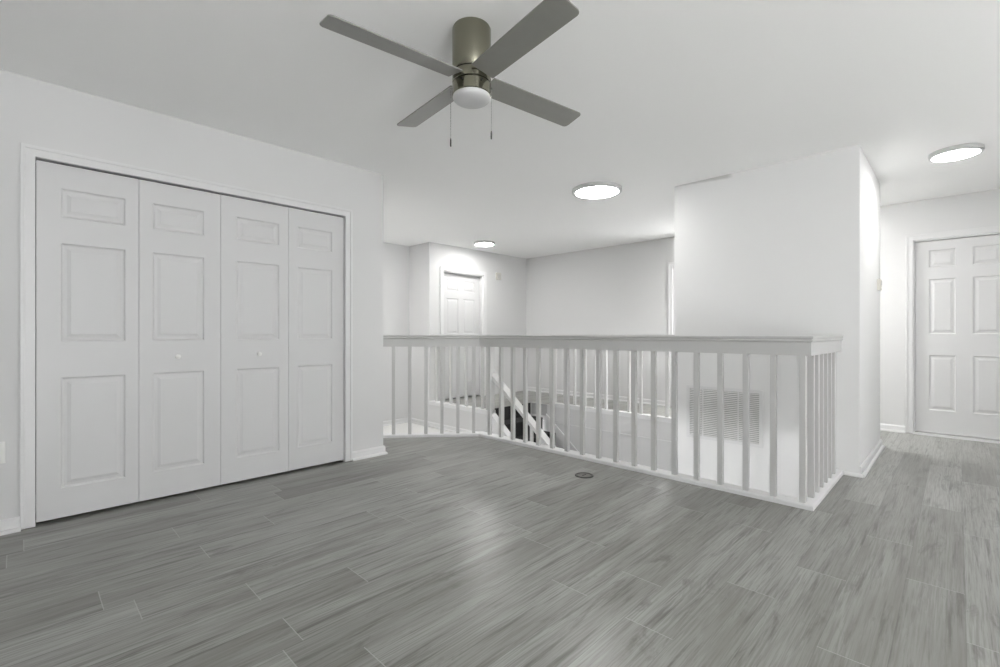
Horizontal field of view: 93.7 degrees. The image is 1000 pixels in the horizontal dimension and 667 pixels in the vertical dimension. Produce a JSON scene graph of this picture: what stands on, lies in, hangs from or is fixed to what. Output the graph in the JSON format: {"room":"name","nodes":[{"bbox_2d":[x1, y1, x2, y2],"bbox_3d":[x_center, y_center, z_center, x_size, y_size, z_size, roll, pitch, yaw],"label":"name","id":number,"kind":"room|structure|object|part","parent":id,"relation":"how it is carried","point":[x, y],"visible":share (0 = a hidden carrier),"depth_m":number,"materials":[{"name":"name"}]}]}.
{"room":"upstairs loft landing","nodes":[
{"label":"upstairs loft landing","id":0,"kind":"room"},
{"bbox_2d":[35,163,35,519],"bbox_3d":[-2.223,-0.168,3.520,0.620,2.455,2.290,0,0,44],"label":"wall","id":1,"kind":"structure","parent":0,"point":[35,163],"depth_m":3.07,"materials":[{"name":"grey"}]},
{"bbox_2d":[0,69,382,529],"bbox_3d":[-3.218,1.208,3.797,2.670,5.205,3.535,0,0,44],"label":"wall","id":2,"kind":"structure","parent":0,"point":[35,112],"depth_m":3.01,"materials":[{"name":"paint"}]},
{"bbox_2d":[0,441,5,463],"bbox_3d":[-2.649,0.629,2.462,0.008,0.115,0.075,0,0,44],"label":"wall outlet","id":3,"kind":"object","parent":2,"relation":"attached to","point":[2,444],"visible":1,"depth_m":2.48,"materials":[{"name":"white plastic"}]},
{"bbox_2d":[0,516,20,535],"bbox_3d":[-3.032,1.023,2.056,0.030,0.074,1.304,0,0,44],"label":"baseboard","id":4,"kind":"structure","parent":2,"relation":"attached to","point":[11,525],"depth_m":2.49,"materials":[{"name":"wood"}]},
{"bbox_2d":[36,160,220,522],"bbox_3d":[-2.240,0.040,2.908,0.060,2.004,0.903,0,0,44],"label":"door","id":5,"kind":"structure","parent":2,"relation":"in","point":[128,269],"depth_m":2.86,"materials":[{"name":"wood"}]},
{"bbox_2d":[20,143,352,529],"bbox_3d":[-1.906,0.015,3.213,0.022,2.079,1.931,0,0,44],"label":"trim","id":6,"kind":"structure","parent":2,"relation":"attached to","point":[28,152],"depth_m":2.56,"materials":[{"name":"wood"}]},
{"bbox_2d":[221,194,343,484],"bbox_3d":[-1.608,0.040,3.555,0.060,2.004,0.901,0,0,44],"label":"door","id":7,"kind":"structure","parent":2,"relation":"in","point":[282,267],"depth_m":3.51,"materials":[{"name":"wood"}]},
{"bbox_2d":[352,445,387,460],"bbox_3d":[-1.427,1.023,4.328,0.910,0.074,0.332,0,0,44],"label":"baseboard","id":8,"kind":"structure","parent":2,"relation":"attached to","point":[380,450],"depth_m":4.01,"materials":[{"name":"wood"}]},
{"bbox_2d":[383,242,408,420],"bbox_3d":[-2.245,1.208,6.789,0.120,5.205,2.305,0,0,44],"label":"wall","id":9,"kind":"structure","parent":0,"point":[395,257],"depth_m":7.34,"materials":[{"name":"paint"}]},
{"bbox_2d":[383,423,448,432],"bbox_3d":[-1.627,1.538,6.199,1.590,0.245,2.125,0,0,44],"label":"floor","id":10,"kind":"structure","parent":0,"point":[400,428],"depth_m":6.92,"materials":[{"name":"carpet"}]},
{"bbox_2d":[409,242,487,431],"bbox_3d":[-0.777,1.208,6.925,1.790,5.205,0.100,0,0,44],"label":"wall","id":11,"kind":"structure","parent":0,"point":[421,256],"depth_m":7.25,"materials":[{"name":"paint"}]},
{"bbox_2d":[435,243,525,400],"bbox_3d":[-0.343,-0.168,8.135,0.340,2.455,2.240,0,0,44],"label":"wall","id":12,"kind":"structure","parent":0,"point":[506,297],"depth_m":8.23,"materials":[{"name":"paint"}]},
{"bbox_2d":[444,273,478,398],"bbox_3d":[-0.630,0.039,7.682,0.103,2.002,0.828,0,0,44],"label":"door","id":13,"kind":"structure","parent":12,"relation":"in","point":[461,292],"depth_m":7.70,"materials":[{"name":"wood"}]},
{"bbox_2d":[440,266,486,395],"bbox_3d":[-0.620,0.006,7.672,0.132,2.107,0.994,0,0,44],"label":"trim","id":14,"kind":"structure","parent":12,"relation":"attached to","point":[482,275],"depth_m":7.95,"materials":[{"name":"wood"}]},
{"bbox_2d":[496,273,500,279],"bbox_3d":[-0.026,-1.000,8.189,0.038,0.120,0.110,0,0,44],"label":"door chime","id":15,"kind":"object","parent":12,"relation":"attached to","point":[498,275],"visible":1,"depth_m":8.17,"materials":[{"name":"grey plastic"}]},
{"bbox_2d":[0,391,999,666],"bbox_3d":[0.635,1.185,3.154,8.700,0.250,8.000,0,0,44],"label":"floor","id":16,"kind":"structure","parent":0,"point":[474,551],"depth_m":2.07,"materials":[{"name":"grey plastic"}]},
{"bbox_2d":[429,346,495,414],"bbox_3d":[-0.567,0.547,6.718,1.320,1.066,0.123,0,0,44],"label":"railing","id":17,"kind":"object","parent":16,"relation":"on","point":[450,404],"visible":0.39,"depth_m":6.60,"materials":[{"name":"wood"}]},
{"bbox_3d":[-0.571,1.052,6.714,1.320,0.055,0.112,0,0,44],"label":"rail","id":18,"kind":"part","parent":17,"relation":"part of","materials":[{"name":"wood"}]},
{"bbox_3d":[-0.130,0.537,6.282,0.085,1.046,0.085,0,0,44],"label":"newel post","id":19,"kind":"part","parent":17,"relation":"part of","materials":[{"name":"wood"}]},
{"bbox_2d":[575,472,593,477],"bbox_3d":[0.629,1.057,3.503,0.140,0.006,0.140,0,0,44],"label":"floor outlet","id":20,"kind":"object","parent":16,"relation":"on","point":[580,474],"visible":1,"depth_m":3.49,"materials":[{"name":"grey metal"}]},
{"bbox_3d":[0.629,1.058,3.503,0.104,0.003,0.104,0,0,44],"label":"lid","id":21,"kind":"part","parent":20,"relation":"part of","materials":[{"name":"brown metal"}]},
{"bbox_2d":[549,334,673,422],"bbox_3d":[1.631,0.547,6.164,2.429,1.066,0.123,0,0,44],"label":"railing","id":22,"kind":"object","parent":16,"relation":"on","point":[605,410],"visible":0.36,"depth_m":6.17,"materials":[{"name":"wood"}]},
{"bbox_3d":[0.788,0.537,6.978,0.085,1.046,0.085,0,0,44],"label":"newel post","id":23,"kind":"part","parent":22,"relation":"part of","materials":[{"name":"wood"}]},
{"bbox_3d":[1.644,1.052,6.138,2.374,0.055,0.102,0,0,44],"label":"rail","id":24,"kind":"part","parent":22,"relation":"part of","materials":[{"name":"wood"}]},
{"bbox_3d":[1.645,0.075,6.160,2.404,0.118,0.109,0,0,44],"label":"handrail","id":25,"kind":"part","parent":22,"relation":"part of","materials":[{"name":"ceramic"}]},
{"bbox_2d":[383,335,843,510],"bbox_3d":[0.423,0.663,4.176,4.415,1.294,1.031,0,0,29],"label":"stair railing","id":26,"kind":"object","parent":16,"relation":"on","point":[823,474],"visible":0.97,"depth_m":3.45,"materials":[{"name":"wood"}]},
{"bbox_3d":[-0.953,0.075,4.832,1.570,0.118,0.116,0,0,-5],"label":"handrail","id":27,"kind":"part","parent":26,"relation":"part of","materials":[{"name":"wood"}]},
{"bbox_3d":[-0.949,1.171,4.825,1.552,0.278,0.105,0,0,-5],"label":"rail","id":28,"kind":"part","parent":26,"relation":"part of","materials":[{"name":"wood"}]},
{"bbox_3d":[0.846,0.075,3.878,2.969,0.118,0.116,0,0,44],"label":"handrail","id":29,"kind":"part","parent":26,"relation":"part of","materials":[{"name":"wood"}]},
{"bbox_3d":[0.844,1.171,3.869,2.965,0.278,0.105,0,0,44],"label":"rail","id":30,"kind":"part","parent":26,"relation":"part of","materials":[{"name":"wood"}]},
{"bbox_3d":[2.192,1.171,3.203,0.105,0.278,1.035,0,0,44],"label":"rail","id":31,"kind":"part","parent":26,"relation":"part of","materials":[{"name":"wood"}]},
{"bbox_3d":[2.187,0.075,3.209,0.116,0.118,1.033,0,0,44],"label":"handrail","id":32,"kind":"part","parent":26,"relation":"part of","materials":[{"name":"wood"}]},
{"bbox_2d":[0,0,999,258],"bbox_3d":[0.566,-1.455,3.291,9.190,0.120,8.300,0,0,44],"label":"ceiling","id":33,"kind":"structure","parent":0,"point":[667,94],"depth_m":2.70,"materials":[{"name":"paint"}]},
{"bbox_2d":[319,0,580,146],"bbox_3d":[-0.127,-1.125,2.150,1.036,0.540,1.001,0,0,6],"label":"ceiling fan","id":34,"kind":"object","parent":33,"relation":"hanging from","point":[475,61],"visible":1,"depth_m":2.06,"materials":[{"name":"silver metal"}]},
{"bbox_3d":[-0.427,-1.163,1.917,0.581,0.032,0.126,0,0,-38],"label":"blade","id":35,"kind":"part","parent":34,"relation":"part of","materials":[{"name":"grey wood"}]},
{"bbox_3d":[-0.357,-1.163,2.424,0.126,0.032,0.538,0,0,-40],"label":"blade","id":36,"kind":"part","parent":34,"relation":"part of","materials":[{"name":"grey wood"}]},
{"bbox_3d":[-0.130,-1.071,2.150,0.171,0.029,0.171,0,0,44],"label":"globe","id":37,"kind":"part","parent":34,"relation":"part of","materials":[{"name":"white glass"}]},
{"bbox_3d":[-0.042,-1.026,2.151,0.008,0.200,0.003,0,0,6],"label":"pull chain","id":38,"kind":"part","parent":34,"relation":"part of","materials":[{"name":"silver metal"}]},
{"bbox_3d":[0.082,-1.163,1.861,0.126,0.032,0.543,0,0,-36],"label":"blade","id":39,"kind":"part","parent":34,"relation":"part of","materials":[{"name":"grey wood"}]},
{"bbox_3d":[0.171,-1.163,2.382,0.585,0.032,0.126,0,0,-38],"label":"blade","id":40,"kind":"part","parent":34,"relation":"part of","materials":[{"name":"grey wood"}]},
{"bbox_2d":[474,240,494,246],"bbox_3d":[-0.240,-1.376,7.196,0.320,0.038,0.320,0,0,44],"label":"recessed light","id":41,"kind":"object","parent":33,"relation":"in","point":[483,243],"visible":1,"depth_m":7.10,"materials":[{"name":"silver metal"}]},
{"bbox_2d":[475,243,492,246],"bbox_3d":[-0.240,-1.361,7.196,0.275,0.008,0.275,0,0,44],"label":"diffuser","id":42,"kind":"object","parent":41,"relation":"attached to","point":[476,244],"depth_m":7.16,"materials":[{"name":"white plastic"}]},
{"bbox_2d":[572,181,621,199],"bbox_3d":[0.937,-1.376,4.537,0.472,0.038,0.472,0,0,44],"label":"recessed light","id":43,"kind":"object","parent":33,"relation":"in","point":[599,189],"visible":1,"depth_m":4.45,"materials":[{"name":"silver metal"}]},
{"bbox_2d":[576,186,617,198],"bbox_3d":[0.937,-1.361,4.537,0.406,0.008,0.406,0,0,44],"label":"diffuser","id":44,"kind":"object","parent":43,"relation":"attached to","point":[588,192],"depth_m":4.52,"materials":[{"name":"white plastic"}]},
{"bbox_2d":[928,143,984,162],"bbox_3d":[3.483,-1.376,3.587,0.310,0.038,0.310,0,0,44],"label":"recessed light","id":45,"kind":"object","parent":33,"relation":"in","point":[961,151],"visible":1,"depth_m":3.54,"materials":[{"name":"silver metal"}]},
{"bbox_2d":[932,149,980,161],"bbox_3d":[3.483,-1.361,3.587,0.267,0.008,0.267,0,0,44],"label":"diffuser","id":46,"kind":"object","parent":45,"relation":"attached to","point":[944,155],"depth_m":3.57,"materials":[{"name":"white plastic"}]},
{"bbox_2d":[543,420,670,470],"bbox_3d":[0.123,2.558,4.074,4.482,2.504,5.200,0,0,44],"label":"wall","id":47,"kind":"structure","parent":0,"point":[643,443],"depth_m":6.12,"materials":[{"name":"paint"}]},
{"bbox_2d":[383,418,475,431],"bbox_3d":[-1.627,1.378,6.199,1.590,0.074,2.125,0,0,44],"label":"baseboard","id":48,"kind":"structure","parent":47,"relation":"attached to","point":[402,420],"depth_m":7.16,"materials":[{"name":"wood"}]},
{"bbox_2d":[526,189,999,433],"bbox_3d":[3.495,-0.068,5.924,8.480,2.655,0.160,0,0,44],"label":"wall","id":49,"kind":"structure","parent":0,"point":[622,289],"depth_m":7.10,"materials":[{"name":"paint"}]},
{"bbox_2d":[668,262,673,406],"bbox_3d":[2.625,0.015,6.647,0.495,2.090,0.022,0,0,44],"label":"trim","id":50,"kind":"structure","parent":49,"relation":"attached to","point":[670,264],"depth_m":6.79,"materials":[{"name":"wood"}]},
{"bbox_2d":[673,266,673,334],"bbox_3d":[2.671,0.045,6.694,0.375,2.030,0.090,0,0,44],"label":"window","id":51,"kind":"structure","parent":49,"relation":"in","point":[673,266],"depth_m":6.79,"materials":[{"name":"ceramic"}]},
{"bbox_2d":[528,387,904,432],"bbox_3d":[2.396,1.023,6.865,5.354,0.074,0.030,0,0,44],"label":"baseboard","id":52,"kind":"structure","parent":49,"relation":"attached to","point":[883,427],"depth_m":7.07,"materials":[{"name":"wood"}]},
{"bbox_2d":[905,225,999,432],"bbox_3d":[4.670,0.010,4.719,0.894,2.100,0.122,0,0,44],"label":"trim","id":53,"kind":"structure","parent":49,"relation":"attached to","point":[910,240],"depth_m":4.96,"materials":[{"name":"wood"}]},
{"bbox_2d":[913,234,999,443],"bbox_3d":[4.655,0.050,4.703,0.774,2.020,0.126,0,0,44],"label":"door","id":54,"kind":"structure","parent":49,"relation":"in","point":[957,281],"depth_m":4.74,"materials":[{"name":"wood"}]},
{"bbox_2d":[674,145,879,497],"bbox_3d":[2.604,1.208,4.418,1.404,5.205,1.280,0,0,44],"label":"wall","id":55,"kind":"structure","parent":0,"point":[792,247],"depth_m":3.88,"materials":[{"name":"paint"}]},
{"bbox_2d":[531,402,670,440],"bbox_3d":[1.473,1.183,6.263,2.794,0.245,0.018,0,0,44],"label":"trim","id":56,"kind":"structure","parent":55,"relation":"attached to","point":[643,426],"depth_m":6.23,"materials":[{"name":"paint"}]},
{"bbox_2d":[686,385,762,447],"bbox_3d":[1.965,0.718,4.139,0.643,0.483,0.010,0,0,44],"label":"air vent","id":57,"kind":"object","parent":55,"relation":"in","point":[733,397],"visible":0.84,"depth_m":4.11,"materials":[{"name":"metal"}]},
{"bbox_2d":[843,439,884,477],"bbox_3d":[2.619,1.023,4.411,1.434,0.074,1.330,0,0,44],"label":"baseboard","id":58,"kind":"structure","parent":55,"relation":"attached to","point":[873,455],"depth_m":3.73,"materials":[{"name":"wood"}]},
{"bbox_2d":[877,279,881,290],"bbox_3d":[3.418,-0.438,4.224,0.030,0.095,0.080,0,0,44],"label":"thermostat","id":59,"kind":"object","parent":55,"relation":"attached to","point":[879,281],"visible":1,"depth_m":4.20,"materials":[{"name":"grey plastic"}]},
{"bbox_3d":[0.768,2.690,5.383,2.565,2.240,0.046,0,0,44],"label":"wall","id":60,"kind":"structure","parent":0,"visible":0},
{"bbox_2d":[492,373,578,451],"bbox_3d":[1.062,2.087,5.849,2.775,3.120,1.152,0,0,44],"label":"staircase","id":61,"kind":"structure","parent":60,"relation":"on","point":[545,435],"depth_m":6.55,"materials":[{"name":"wood"}]},
{"bbox_3d":[0.796,1.565,5.380,2.480,2.076,0.109,0,0,44],"label":"stair handrail","id":62,"kind":"part","parent":61,"relation":"part of","materials":[{"name":"wood"}]},
{"bbox_3d":[0.599,1.145,7.103,0.290,0.170,0.006,0,0,44],"label":"panel","id":63,"kind":"part","parent":61,"relation":"part of","materials":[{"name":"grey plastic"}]}
]}

